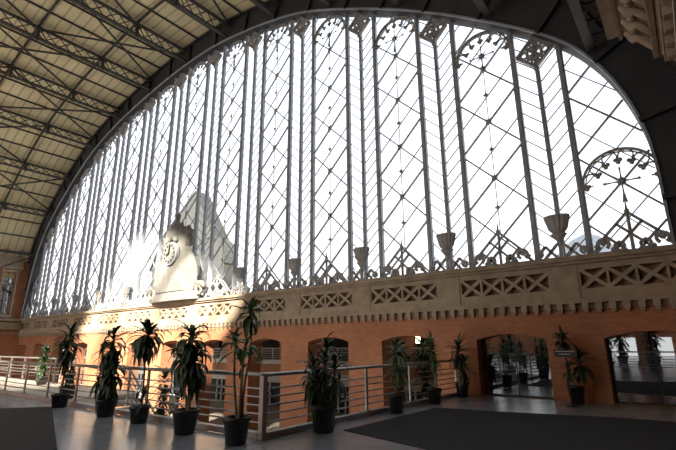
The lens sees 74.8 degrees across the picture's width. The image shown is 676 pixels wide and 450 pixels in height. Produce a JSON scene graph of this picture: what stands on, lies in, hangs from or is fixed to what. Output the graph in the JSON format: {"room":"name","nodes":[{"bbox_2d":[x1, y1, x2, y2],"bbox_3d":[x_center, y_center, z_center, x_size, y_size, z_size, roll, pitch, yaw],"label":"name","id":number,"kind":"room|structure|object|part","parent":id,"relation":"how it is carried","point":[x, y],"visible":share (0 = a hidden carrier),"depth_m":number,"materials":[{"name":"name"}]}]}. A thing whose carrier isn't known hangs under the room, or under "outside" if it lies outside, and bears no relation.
{"room":"train station hall","nodes":[
{"label":"train station hall","id":0,"kind":"room"},
{"bbox_2d":[0,261,29,376],"bbox_3d":[-43.176,3.758,21.057,1.000,15.050,48.140,-12,-19,37],"label":"wall","id":1,"kind":"structure","parent":0,"point":[8,342],"depth_m":38.53,"materials":[{"name":"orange brick"}]},
{"bbox_2d":[0,269,19,317],"bbox_3d":[-28.972,5.974,38.565,0.750,4.120,1.300,-12,-19,37],"label":"window","id":2,"kind":"structure","parent":1,"relation":"in","point":[7,283],"depth_m":38.70,"materials":[{"name":"clear glass"}]},
{"bbox_3d":[-29.235,6.016,38.768,0.080,3.650,0.900,-12,-19,37],"label":"pane","id":3,"kind":"part","parent":2,"relation":"part of","materials":[{"name":"clear glass"}]},
{"bbox_3d":[-29.157,5.999,38.709,0.120,3.650,0.900,-12,-19,37],"label":"frame","id":4,"kind":"part","parent":2,"relation":"part of","materials":[{"name":"white paint"}]},
{"bbox_2d":[0,248,24,333],"bbox_3d":[-42.653,0.530,21.394,0.700,8.650,48.000,-12,-19,37],"label":"trim","id":5,"kind":"structure","parent":1,"relation":"attached to","point":[5,258],"depth_m":38.68,"materials":[{"name":"beige stone"}]},
{"bbox_2d":[23,13,671,317],"bbox_3d":[-9.633,-3.140,27.356,46.824,15.803,0.716,-12,-19,37],"label":"window","id":6,"kind":"structure","parent":1,"relation":"in","point":[557,223],"depth_m":20.60,"materials":[{"name":"clear glass"}]},
{"bbox_2d":[23,305,29,317],"bbox_3d":[-27.267,7.518,38.717,2.005,1.405,0.133,-12,-19,37],"label":"grille","id":7,"kind":"object","parent":6,"relation":"attached to","point":[25,315],"depth_m":38.60,"materials":[{"name":"metal"}]},
{"bbox_2d":[38,300,48,316],"bbox_3d":[-24.179,6.863,36.378,2.005,1.405,0.133,-12,-19,37],"label":"grille","id":8,"kind":"object","parent":6,"relation":"attached to","point":[42,313],"depth_m":36.35,"materials":[{"name":"metal"}]},
{"bbox_2d":[49,309,56,314],"bbox_3d":[-22.645,6.970,35.103,1.447,0.514,0.080,-12,-19,37],"label":"grille","id":9,"kind":"object","parent":6,"relation":"attached to","point":[52,312],"depth_m":35.04,"materials":[{"name":"metal"}]},
{"bbox_2d":[57,296,68,314],"bbox_3d":[-21.118,6.213,34.061,2.005,1.405,0.133,-12,-19,37],"label":"grille","id":10,"kind":"object","parent":6,"relation":"attached to","point":[63,303],"depth_m":34.04,"materials":[{"name":"metal"}]},
{"bbox_2d":[69,307,78,312],"bbox_3d":[-19.598,6.324,32.796,1.447,0.514,0.080,-12,-19,37],"label":"grille","id":11,"kind":"object","parent":6,"relation":"attached to","point":[75,309],"depth_m":32.72,"materials":[{"name":"metal"}]},
{"bbox_2d":[79,293,91,311],"bbox_3d":[-18.085,5.570,31.764,2.005,1.405,0.133,-12,-19,37],"label":"grille","id":12,"kind":"object","parent":6,"relation":"attached to","point":[83,308],"depth_m":31.74,"materials":[{"name":"metal"}]},
{"bbox_2d":[93,303,102,309],"bbox_3d":[-16.580,5.683,30.510,1.447,0.514,0.080,-12,-19,37],"label":"grille","id":13,"kind":"object","parent":6,"relation":"attached to","point":[99,306],"depth_m":30.45,"materials":[{"name":"metal"}]},
{"bbox_2d":[103,288,118,308],"bbox_3d":[-15.080,4.932,29.489,2.005,1.405,0.133,-12,-19,37],"label":"grille","id":14,"kind":"object","parent":6,"relation":"attached to","point":[107,306],"depth_m":29.48,"materials":[{"name":"metal"}]},
{"bbox_2d":[119,300,131,306],"bbox_3d":[-13.589,5.048,28.245,1.447,0.514,0.080,-12,-19,37],"label":"grille","id":15,"kind":"object","parent":6,"relation":"attached to","point":[123,303],"depth_m":28.19,"materials":[{"name":"metal"}]},
{"bbox_2d":[132,284,149,305],"bbox_3d":[-12.104,4.301,27.235,2.005,1.405,0.133,-12,-19,37],"label":"grille","id":16,"kind":"object","parent":6,"relation":"attached to","point":[142,292],"depth_m":27.22,"materials":[{"name":"metal"}]},
{"bbox_2d":[204,272,228,297],"bbox_3d":[-6.234,3.055,22.790,2.005,1.405,0.133,-12,-19,37],"label":"grille","id":17,"kind":"object","parent":6,"relation":"attached to","point":[224,290],"depth_m":22.75,"materials":[{"name":"metal"}]},
{"bbox_2d":[230,285,249,294],"bbox_3d":[-4.784,3.180,21.578,1.447,0.514,0.080,-12,-19,37],"label":"grille","id":18,"kind":"object","parent":6,"relation":"attached to","point":[237,290],"depth_m":21.52,"materials":[{"name":"metal"}]},
{"bbox_2d":[251,263,280,292],"bbox_3d":[-3.341,2.442,20.600,2.005,1.405,0.133,-12,-19,37],"label":"grille","id":19,"kind":"object","parent":6,"relation":"attached to","point":[275,283],"depth_m":20.57,"materials":[{"name":"metal"}]},
{"bbox_2d":[282,277,306,288],"bbox_3d":[-1.905,2.570,19.398,1.447,0.514,0.080,-12,-19,37],"label":"grille","id":20,"kind":"object","parent":6,"relation":"attached to","point":[294,279],"depth_m":19.36,"materials":[{"name":"metal"}]},
{"bbox_2d":[308,252,345,285],"bbox_3d":[-0.476,1.834,18.430,2.005,1.405,0.133,-12,-19,37],"label":"grille","id":21,"kind":"object","parent":6,"relation":"attached to","point":[332,279],"depth_m":18.37,"materials":[{"name":"metal"}]},
{"bbox_3d":[-9.354,4.430,25.366,46.220,0.090,0.350,-12,-19,37],"label":"rail","id":22,"kind":"part","parent":6,"relation":"part of","materials":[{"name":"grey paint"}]},
{"bbox_2d":[347,269,377,280],"bbox_3d":[0.946,1.965,17.239,1.447,0.514,0.080,-12,-19,37],"label":"grille","id":23,"kind":"object","parent":6,"relation":"attached to","point":[361,271],"depth_m":17.19,"materials":[{"name":"metal"}]},
{"bbox_2d":[379,240,427,277],"bbox_3d":[2.361,1.232,16.282,2.005,1.405,0.133,-12,-19,37],"label":"grille","id":24,"kind":"object","parent":6,"relation":"attached to","point":[388,268],"depth_m":16.22,"materials":[{"name":"metal"}]},
{"bbox_2d":[429,257,468,271],"bbox_3d":[3.768,1.366,15.102,1.447,0.514,0.080,-12,-19,37],"label":"grille","id":25,"kind":"object","parent":6,"relation":"attached to","point":[464,263],"depth_m":15.05,"materials":[{"name":"metal"}]},
{"bbox_2d":[470,224,534,267],"bbox_3d":[5.170,0.636,14.155,2.005,1.405,0.133,-12,-19,37],"label":"grille","id":26,"kind":"object","parent":6,"relation":"attached to","point":[510,258],"depth_m":14.09,"materials":[{"name":"metal"}]},
{"bbox_2d":[535,242,588,259],"bbox_3d":[6.563,0.773,12.985,1.447,0.514,0.080,-12,-19,37],"label":"grille","id":27,"kind":"object","parent":6,"relation":"attached to","point":[584,249],"depth_m":12.94,"materials":[{"name":"metal"}]},
{"bbox_2d":[592,202,671,253],"bbox_3d":[7.951,0.046,12.049,2.005,1.405,0.133,-12,-19,37],"label":"grille","id":28,"kind":"object","parent":6,"relation":"attached to","point":[657,233],"depth_m":11.99,"materials":[{"name":"metal"}]},
{"bbox_2d":[21,0,675,317],"bbox_3d":[-9.556,-3.833,27.441,49.151,17.130,0.850,-12,-19,37],"label":"arch","id":29,"kind":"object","parent":1,"relation":"attached to","point":[649,83],"depth_m":15.50,"materials":[{"name":"grey metal"}]},
{"bbox_2d":[168,396,348,433],"bbox_3d":[-2.313,14.116,31.043,47.900,0.300,40.000,-12,-19,37],"label":"floor","id":30,"kind":"structure","parent":0,"point":[214,420],"depth_m":35.47,"materials":[{"name":"stone"}]},
{"bbox_2d":[115,399,150,420],"bbox_3d":[-4.988,7.188,12.550,5.620,3.770,1.200,-12,-19,37],"label":"staircase","id":31,"kind":"structure","parent":30,"relation":"on","point":[131,400],"depth_m":14.41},
{"bbox_2d":[125,369,154,421],"bbox_3d":[-5.042,6.231,11.992,6.522,4.564,0.070,-12,-19,37],"label":"stair railing","id":32,"kind":"object","parent":31,"relation":"attached to","point":[130,371],"visible":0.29,"depth_m":13.26,"materials":[{"name":"metal"}]},
{"bbox_3d":[-6.358,4.942,13.403,0.060,1.050,0.060,-12,-19,37],"label":"post","id":33,"kind":"part","parent":32,"relation":"part of","materials":[{"name":"metal"}]},
{"bbox_2d":[149,365,184,424],"bbox_3d":[-4.134,5.875,10.473,1.199,4.888,0.873,0,-15,-3],"label":"potted shrub","id":34,"kind":"object","parent":30,"relation":"on","point":[165,374],"visible":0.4,"depth_m":10.89,"materials":[{"name":"green plant"}]},
{"bbox_2d":[81,336,434,412],"bbox_3d":[-16.545,13.347,42.369,69.100,7.300,19.490,-12,-19,37],"label":"building","id":35,"kind":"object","parent":30,"relation":"on","point":[271,349],"visible":0.07,"depth_m":41.03,"materials":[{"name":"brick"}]},
{"bbox_3d":[-13.360,13.623,47.002,68.500,1.044,0.087,-12,-19,37],"label":"railing","id":36,"kind":"part","parent":35,"relation":"part of","materials":[{"name":"grey metal"}]},
{"bbox_2d":[393,339,410,400],"bbox_3d":[4.043,10.383,29.991,2.016,6.267,2.099,-12,-19,37],"label":"potted shrub","id":37,"kind":"object","parent":30,"relation":"on","point":[400,354],"visible":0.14,"depth_m":30.12,"materials":[{"name":"green plant"}]},
{"bbox_2d":[408,336,433,398],"bbox_3d":[5.900,10.109,29.268,2.450,6.393,2.072,7,-17,-24],"label":"potted shrub","id":38,"kind":"object","parent":30,"relation":"on","point":[420,366],"visible":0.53,"depth_m":29.42,"materials":[{"name":"green plant"}]},
{"bbox_2d":[558,234,612,255],"bbox_3d":[18.697,7.410,31.520,5.800,13.200,4.000,-12,-19,37],"label":"canopy","id":39,"kind":"object","parent":30,"relation":"on","point":[579,239],"visible":0.08,"depth_m":31.52,"materials":[{"name":"white"}]},
{"bbox_2d":[0,0,675,293],"bbox_3d":[-24.344,-8.601,9.248,48.952,17.020,48.500,-12,-19,37],"label":"ceiling","id":40,"kind":"structure","parent":0,"point":[66,19],"depth_m":30.61,"materials":[{"name":"metal"}]},
{"bbox_2d":[0,249,35,256],"bbox_3d":[-41.616,-1.903,22.456,0.995,0.492,45.918,-12,-19,37],"label":"girder","id":41,"kind":"object","parent":40,"relation":"attached to","point":[1,250],"visible":1,"depth_m":38.77,"materials":[{"name":"metal"}]},
{"bbox_2d":[0,201,50,217],"bbox_3d":[-39.859,-5.529,21.989,0.801,0.838,45.922,-12,-19,37],"label":"girder","id":42,"kind":"object","parent":40,"relation":"attached to","point":[3,203],"visible":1,"depth_m":37.84,"materials":[{"name":"metal"}]},
{"bbox_2d":[0,155,71,181],"bbox_3d":[-37.218,-8.655,20.669,0.688,0.921,45.922,-12,-19,37],"label":"girder","id":43,"kind":"object","parent":40,"relation":"attached to","point":[25,164],"visible":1,"depth_m":35.92,"materials":[{"name":"metal"}]},
{"bbox_2d":[0,108,94,147],"bbox_3d":[-34.303,-11.308,19.001,0.538,0.983,45.922,-12,-19,37],"label":"girder","id":44,"kind":"object","parent":40,"relation":"attached to","point":[47,130],"visible":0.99,"depth_m":33.71,"materials":[{"name":"metal"}]},
{"bbox_2d":[0,60,120,118],"bbox_3d":[-31.083,-13.232,16.890,0.406,1.010,45.921,-12,-19,37],"label":"girder","id":45,"kind":"object","parent":40,"relation":"attached to","point":[12,67],"visible":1,"depth_m":30.87,"materials":[{"name":"metal"}]},
{"bbox_2d":[0,7,151,90],"bbox_3d":[-27.723,-14.691,14.543,0.328,1.018,45.920,-12,-19,37],"label":"girder","id":46,"kind":"object","parent":40,"relation":"attached to","point":[37,36],"visible":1,"depth_m":27.95,"materials":[{"name":"metal"}]},
{"bbox_2d":[68,0,186,62],"bbox_3d":[-24.320,-15.843,12.079,0.256,1.017,45.920,-12,-19,37],"label":"girder","id":47,"kind":"object","parent":40,"relation":"attached to","point":[136,33],"visible":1,"depth_m":26.76,"materials":[{"name":"metal"}]},
{"bbox_2d":[166,0,227,37],"bbox_3d":[-20.953,-16.439,9.499,0.316,1.018,45.920,-12,-19,37],"label":"girder","id":48,"kind":"object","parent":40,"relation":"attached to","point":[175,3],"visible":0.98,"depth_m":25.53,"materials":[{"name":"metal"}]},
{"bbox_2d":[250,0,276,17],"bbox_3d":[-17.591,-16.390,6.752,0.404,1.010,45.921,-12,-19,37],"label":"girder","id":49,"kind":"object","parent":40,"relation":"attached to","point":[260,5],"visible":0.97,"depth_m":23.62,"materials":[{"name":"metal"}]},
{"bbox_2d":[320,0,331,6],"bbox_3d":[-14.441,-15.627,3.989,0.583,0.969,45.922,-12,-19,37],"label":"girder","id":50,"kind":"object","parent":40,"relation":"attached to","point":[327,3],"visible":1,"depth_m":21.24,"materials":[{"name":"metal"}]},
{"bbox_2d":[391,0,401,6],"bbox_3d":[-11.428,-14.246,1.172,0.662,0.935,45.922,-12,-19,37],"label":"girder","id":51,"kind":"object","parent":40,"relation":"attached to","point":[397,3],"visible":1,"depth_m":18.45,"materials":[{"name":"metal"}]},
{"bbox_2d":[473,0,491,17],"bbox_3d":[-8.595,-12.461,-1.605,0.733,0.893,45.922,-12,-19,37],"label":"girder","id":52,"kind":"object","parent":40,"relation":"attached to","point":[485,11],"visible":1,"depth_m":15.46,"materials":[{"name":"metal"}]},
{"bbox_2d":[567,0,604,52],"bbox_3d":[-6.227,-10.193,-4.132,0.935,0.662,45.921,-12,-19,37],"label":"girder","id":53,"kind":"object","parent":40,"relation":"attached to","point":[575,6],"visible":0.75,"depth_m":12.34,"materials":[{"name":"metal"}]},
{"bbox_2d":[596,0,675,61],"bbox_3d":[1.813,-6.179,3.438,1.780,3.000,16.980,-12,-19,37],"label":"trim","id":54,"kind":"structure","parent":40,"relation":"attached to","point":[651,24],"depth_m":9.04,"materials":[{"name":"beige stone"}]},
{"bbox_2d":[0,377,675,449],"bbox_3d":[-23.930,3.460,5.481,47.900,0.380,48.140,-12,-19,37],"label":"floor","id":55,"kind":"structure","parent":0,"point":[76,428],"depth_m":8.90,"materials":[{"name":"grey tile"}]},
{"bbox_2d":[0,407,56,449],"bbox_3d":[-6.606,4.118,9.129,1.412,0.012,6.337,9,-18,-30],"label":"floor mat","id":56,"kind":"object","parent":55,"relation":"on","point":[29,428],"visible":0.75,"depth_m":8.52,"materials":[{"name":"grey carpet"}]},
{"bbox_2d":[0,356,76,381],"bbox_3d":[-20.965,8.211,25.915,25.450,1.080,0.107,-12,-19,37],"label":"railing","id":57,"kind":"object","parent":55,"relation":"on","point":[11,357],"visible":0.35,"depth_m":21.63,"materials":[{"name":"metal"}]},
{"bbox_3d":[-20.980,7.736,26.071,25.400,0.080,0.080,-12,-19,37],"label":"handrail","id":58,"kind":"part","parent":57,"relation":"part of","materials":[{"name":"metal"}]},
{"bbox_3d":[-12.487,6.436,19.507,0.100,1.040,0.060,-12,-19,37],"label":"post","id":59,"kind":"part","parent":57,"relation":"part of","materials":[{"name":"metal"}]},
{"bbox_2d":[33,342,58,384],"bbox_3d":[-12.563,5.919,18.922,0.940,1.781,0.891,-12,-19,37],"label":"potted shrub","id":60,"kind":"object","parent":55,"relation":"on","point":[45,358],"visible":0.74,"depth_m":18.78,"materials":[{"name":"green plant"}]},
{"bbox_2d":[36,376,47,384],"bbox_3d":[-12.541,6.587,18.721,0.499,0.340,0.499,-12,-19,37],"label":"pot","id":61,"kind":"object","parent":60,"relation":"on","point":[37,377],"depth_m":18.56,"materials":[{"name":"black plastic"}]},
{"bbox_2d":[50,322,87,407],"bbox_3d":[-7.323,3.752,11.938,0.942,2.196,0.855,10,-19,-35],"label":"dracaena","id":62,"kind":"object","parent":55,"relation":"on","point":[58,400],"visible":1,"depth_m":11.85,"materials":[{"name":"green plant"}]},
{"bbox_2d":[50,393,70,407],"bbox_3d":[-7.360,4.647,11.692,0.468,0.340,0.468,-12,-19,37],"label":"pot","id":63,"kind":"object","parent":62,"relation":"on","point":[58,400],"depth_m":11.55,"materials":[{"name":"black plastic"}]},
{"bbox_3d":[-7.351,3.788,11.927,0.091,1.580,0.068,-12,-19,37],"label":"stem","id":64,"kind":"part","parent":62,"relation":"part of","materials":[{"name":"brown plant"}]},
{"bbox_2d":[55,351,84,398],"bbox_3d":[-8.392,4.683,13.885,0.858,1.430,0.743,8,-17,-27],"label":"dracaena","id":65,"kind":"object","parent":55,"relation":"on","point":[70,370],"visible":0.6,"depth_m":13.73,"materials":[{"name":"plant"}]},
{"bbox_2d":[58,385,75,398],"bbox_3d":[-8.438,5.208,13.775,0.520,0.360,0.520,-12,-19,37],"label":"pot","id":66,"kind":"object","parent":65,"relation":"on","point":[65,386],"depth_m":13.65,"materials":[{"name":"black plastic"}]},
{"bbox_2d":[87,325,132,417],"bbox_3d":[-5.344,3.386,10.322,0.975,2.032,0.777,-1,-15,2],"label":"dracaena","id":67,"kind":"object","parent":55,"relation":"on","point":[106,400],"visible":1,"depth_m":10.20,"materials":[{"name":"green plant"}]},
{"bbox_2d":[95,398,117,417],"bbox_3d":[-5.321,4.188,10.128,0.468,0.380,0.468,-12,-19,37],"label":"pot","id":68,"kind":"object","parent":67,"relation":"on","point":[104,407],"depth_m":9.99,"materials":[{"name":"black plastic"}]},
{"bbox_2d":[124,319,172,423],"bbox_3d":[-4.111,3.106,9.478,0.988,2.114,0.932,4,-16,-15],"label":"dracaena","id":69,"kind":"object","parent":55,"relation":"on","point":[142,347],"visible":1,"depth_m":9.40,"materials":[{"name":"green plant"}]},
{"bbox_2d":[129,404,150,423],"bbox_3d":[-4.158,3.961,9.242,0.437,0.340,0.437,-12,-19,37],"label":"pot","id":70,"kind":"object","parent":69,"relation":"on","point":[141,417],"depth_m":9.10,"materials":[{"name":"black plastic"}]},
{"bbox_3d":[-4.147,3.150,9.464,0.083,1.481,0.068,-12,-19,37],"label":"stem","id":71,"kind":"part","parent":69,"relation":"part of","materials":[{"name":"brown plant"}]},
{"bbox_2d":[164,319,215,435],"bbox_3d":[-2.817,2.822,8.321,1.191,2.039,0.849,-12,-19,37],"label":"dracaena","id":72,"kind":"object","parent":55,"relation":"on","point":[189,374],"visible":1,"depth_m":8.13,"materials":[{"name":"green plant"}]},
{"bbox_3d":[-2.888,3.055,8.402,0.252,0.972,0.057,-12,-19,37],"label":"stem","id":73,"kind":"part","parent":72,"relation":"part of","materials":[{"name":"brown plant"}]},
{"bbox_2d":[172,407,199,435],"bbox_3d":[-2.805,3.602,8.105,0.489,0.420,0.489,-12,-19,37],"label":"pot","id":74,"kind":"object","parent":72,"relation":"on","point":[184,419],"depth_m":7.95,"materials":[{"name":"black plastic"}]},
{"bbox_3d":[-2.692,3.002,8.125,0.061,0.922,0.211,11,-19,-36],"label":"stem","id":75,"kind":"part","parent":72,"relation":"part of","materials":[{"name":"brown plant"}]},
{"bbox_2d":[0,359,458,439],"bbox_3d":[-14.359,7.300,22.715,39.950,1.076,8.530,-12,-19,37],"label":"railing","id":76,"kind":"object","parent":55,"relation":"on","point":[261,434],"visible":0.68,"depth_m":9.75,"materials":[{"name":"metal"}]},
{"bbox_3d":[-11.587,5.345,15.458,0.120,1.020,0.120,-12,-19,37],"label":"post","id":77,"kind":"part","parent":76,"relation":"part of","materials":[{"name":"metal"}]},
{"bbox_3d":[-10.148,5.039,14.368,0.120,1.020,0.120,-12,-19,37],"label":"post","id":78,"kind":"part","parent":76,"relation":"part of","materials":[{"name":"metal"}]},
{"bbox_3d":[-8.678,4.728,13.255,0.120,1.020,0.120,-12,-19,37],"label":"post","id":79,"kind":"part","parent":76,"relation":"part of","materials":[{"name":"metal"}]},
{"bbox_3d":[-7.153,4.404,12.101,0.120,1.020,0.120,-12,-19,37],"label":"post","id":80,"kind":"part","parent":76,"relation":"part of","materials":[{"name":"metal"}]},
{"bbox_3d":[-4.292,3.797,9.934,0.120,1.020,0.120,-12,-19,37],"label":"post","id":81,"kind":"part","parent":76,"relation":"part of","materials":[{"name":"metal"}]},
{"bbox_3d":[-2.814,3.483,8.815,0.120,1.020,0.120,-12,-19,37],"label":"post","id":82,"kind":"part","parent":76,"relation":"part of","materials":[{"name":"metal"}]},
{"bbox_3d":[-14.374,6.819,22.858,39.916,0.072,8.466,-12,-19,37],"label":"handrail","id":83,"kind":"part","parent":76,"relation":"part of","materials":[{"name":"metal"}]},
{"bbox_3d":[-1.305,3.163,7.672,0.120,1.020,0.120,-12,-19,37],"label":"post","id":84,"kind":"part","parent":76,"relation":"part of","materials":[{"name":"metal"}]},
{"bbox_3d":[0.648,3.799,10.074,0.120,1.020,0.120,-12,-19,37],"label":"post","id":85,"kind":"part","parent":76,"relation":"part of","materials":[{"name":"metal"}]},
{"bbox_3d":[1.891,4.203,11.601,0.120,1.020,0.120,-12,-19,37],"label":"post","id":86,"kind":"part","parent":76,"relation":"part of","materials":[{"name":"metal"}]},
{"bbox_2d":[216,296,264,446],"bbox_3d":[-1.683,2.409,7.475,0.916,2.379,0.726,-1,-15,4],"label":"dracaena","id":87,"kind":"object","parent":55,"relation":"on","point":[236,426],"visible":1,"depth_m":7.43,"materials":[{"name":"green plant"}]},
{"bbox_3d":[-1.726,2.670,7.491,0.169,1.220,0.054,-8,-17,27],"label":"stem","id":88,"kind":"part","parent":87,"relation":"part of","materials":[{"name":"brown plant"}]},
{"bbox_2d":[223,415,250,446],"bbox_3d":[-1.662,3.353,7.215,0.458,0.420,0.458,-12,-19,37],"label":"pot","id":89,"kind":"object","parent":87,"relation":"on","point":[235,426],"depth_m":7.06,"materials":[{"name":"black plastic"}]},
{"bbox_3d":[-1.580,2.380,7.444,0.172,1.746,0.067,-12,-19,37],"label":"stem","id":90,"kind":"part","parent":87,"relation":"part of","materials":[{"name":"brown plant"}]},
{"bbox_3d":[-1.550,2.741,7.383,0.152,1.017,0.057,-12,-19,37],"label":"stem","id":91,"kind":"part","parent":87,"relation":"part of","materials":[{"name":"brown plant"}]},
{"bbox_2d":[291,332,358,433],"bbox_3d":[-0.285,2.928,8.315,1.108,1.796,1.056,-12,-19,37],"label":"dracaena","id":92,"kind":"object","parent":55,"relation":"on","point":[323,413],"visible":1,"depth_m":8.20,"materials":[{"name":"green plant"}]},
{"bbox_2d":[310,402,335,433],"bbox_3d":[-0.268,3.583,8.218,0.520,0.480,0.520,-12,-19,37],"label":"pot","id":93,"kind":"object","parent":92,"relation":"on","point":[323,414],"depth_m":8.04,"materials":[{"name":"black plastic"}]},
{"bbox_3d":[-0.108,3.065,8.328,0.164,0.769,0.057,-12,-19,37],"label":"stem","id":94,"kind":"part","parent":92,"relation":"part of","materials":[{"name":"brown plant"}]},
{"bbox_2d":[380,336,411,413],"bbox_3d":[1.393,3.525,10.614,0.751,1.821,0.748,-12,-19,37],"label":"dracaena","id":95,"kind":"object","parent":55,"relation":"on","point":[396,401],"visible":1,"depth_m":10.43,"materials":[{"name":"green plant"}]},
{"bbox_2d":[387,394,404,413],"bbox_3d":[1.372,4.198,10.380,0.416,0.400,0.416,-12,-19,37],"label":"pot","id":96,"kind":"object","parent":95,"relation":"on","point":[396,401],"depth_m":10.24,"materials":[{"name":"black plastic"}]},
{"bbox_2d":[422,330,444,404],"bbox_3d":[2.555,3.839,12.059,0.684,1.953,0.658,11,-19,-36],"label":"dracaena","id":97,"kind":"object","parent":55,"relation":"on","point":[434,393],"visible":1,"depth_m":11.97,"materials":[{"name":"green plant"}]},
{"bbox_3d":[2.600,3.865,12.090,0.077,1.283,0.068,-12,-19,37],"label":"stem","id":98,"kind":"part","parent":97,"relation":"part of","materials":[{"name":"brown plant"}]},
{"bbox_2d":[426,387,441,404],"bbox_3d":[2.596,4.596,11.884,0.416,0.400,0.416,-12,-19,37],"label":"pot","id":99,"kind":"object","parent":97,"relation":"on","point":[434,393],"depth_m":11.75,"materials":[{"name":"black plastic"}]},
{"bbox_2d":[446,331,478,397],"bbox_3d":[3.788,4.238,13.507,0.957,1.921,1.030,-3,-15,8],"label":"dracaena","id":100,"kind":"object","parent":55,"relation":"on","point":[462,385],"visible":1,"depth_m":13.34,"materials":[{"name":"green plant"}]},
{"bbox_2d":[344,408,675,449],"bbox_3d":[2.314,3.203,5.988,6.360,0.012,10.250,-12,-19,37],"label":"carpet","id":101,"kind":"object","parent":55,"relation":"on","point":[434,428],"visible":1,"depth_m":7.99,"materials":[{"name":"grey carpet"}]},
{"bbox_2d":[553,350,578,406],"bbox_3d":[5.913,3.912,11.323,0.318,1.380,0.485,6,-16,-22],"label":"sign stand","id":102,"kind":"object","parent":55,"relation":"on","point":[557,353],"visible":1,"depth_m":11.40,"materials":[{"name":"black paint"}]},
{"bbox_3d":[5.897,3.332,11.475,0.540,0.180,0.030,-12,-19,37],"label":"panel","id":103,"kind":"part","parent":102,"relation":"part of","materials":[{"name":"black paint"}]},
{"bbox_2d":[551,325,597,404],"bbox_3d":[6.296,3.697,11.779,1.087,2.028,0.794,-12,-19,37],"label":"dracaena","id":104,"kind":"object","parent":55,"relation":"on","point":[577,391],"visible":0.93,"depth_m":11.64,"materials":[{"name":"green plant"}]},
{"bbox_2d":[13,305,675,438],"bbox_3d":[-9.131,8.912,24.169,48.700,6.250,0.750,-12,-19,37],"label":"wall","id":105,"kind":"structure","parent":0,"point":[366,340],"depth_m":16.22,"materials":[{"name":"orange brick"}]},
{"bbox_2d":[18,245,675,336],"bbox_3d":[-9.199,5.167,24.932,48.465,1.560,1.000,-12,-19,37],"label":"trim","id":106,"kind":"structure","parent":105,"relation":"attached to","point":[642,278],"depth_m":14.98,"materials":[{"name":"beige stone"}]},
{"bbox_2d":[146,213,205,303],"bbox_3d":[-9.153,1.740,24.974,5.654,5.077,0.991,-12,-19,37],"label":"monument","id":107,"kind":"object","parent":106,"relation":"on","point":[176,277],"visible":1,"depth_m":24.36,"materials":[{"name":"stone"}]},
{"bbox_2d":[163,242,178,265],"bbox_3d":[-9.365,1.603,24.698,1.320,1.320,0.255,-12,-19,37],"label":"clock","id":108,"kind":"object","parent":107,"relation":"on","point":[171,251],"depth_m":24.52,"materials":[{"name":"white paint"}]},
{"bbox_2d":[20,7,675,318],"bbox_3d":[-9.706,-3.213,27.076,46.390,15.746,0.080,-12,-19,37],"label":"trim","id":109,"kind":"structure","parent":105,"relation":"attached to","point":[583,53],"depth_m":16.67,"materials":[{"name":"grey paint"}]},
{"bbox_2d":[481,334,553,398],"bbox_3d":[5.492,4.287,13.558,2.080,1.830,0.080,-12,-19,37],"label":"door","id":110,"kind":"structure","parent":105,"relation":"in","point":[518,365],"depth_m":13.53,"materials":[{"name":"clear glass"}]},
{"bbox_2d":[606,331,675,405],"bbox_3d":[8.273,3.697,11.452,2.080,1.830,0.080,-12,-19,37],"label":"door","id":111,"kind":"structure","parent":105,"relation":"in","point":[643,364],"depth_m":11.60,"materials":[{"name":"clear glass"}]},
{"bbox_2d":[455,382,468,397],"bbox_3d":[3.753,4.975,13.356,0.416,0.420,0.416,-12,-19,37],"label":"pot","id":112,"kind":"object","parent":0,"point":[463,393],"depth_m":13.20,"materials":[{"name":"black plastic"}]},
{"bbox_2d":[567,385,584,404],"bbox_3d":[6.277,4.464,11.609,0.437,0.460,0.437,-12,-19,37],"label":"pot","id":113,"kind":"object","parent":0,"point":[577,391],"depth_m":11.47,"materials":[{"name":"black plastic"}]},
{"label":"outside","id":114,"kind":"structure","parent":0,"visible":0},
{"bbox_2d":[196,236,233,356],"bbox_3d":[-15.752,10.827,54.622,6.949,18.955,2.100,-12,-19,37],"label":"building","id":115,"kind":"structure","parent":114,"point":[217,262],"depth_m":54.29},
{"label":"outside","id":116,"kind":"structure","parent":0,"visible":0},
{"bbox_2d":[149,191,229,287],"bbox_3d":[-21.786,8.803,62.764,16.309,27.201,2.300,-12,-19,37],"label":"gabled building","id":117,"kind":"structure","parent":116,"point":[188,221],"depth_m":63.35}
]}

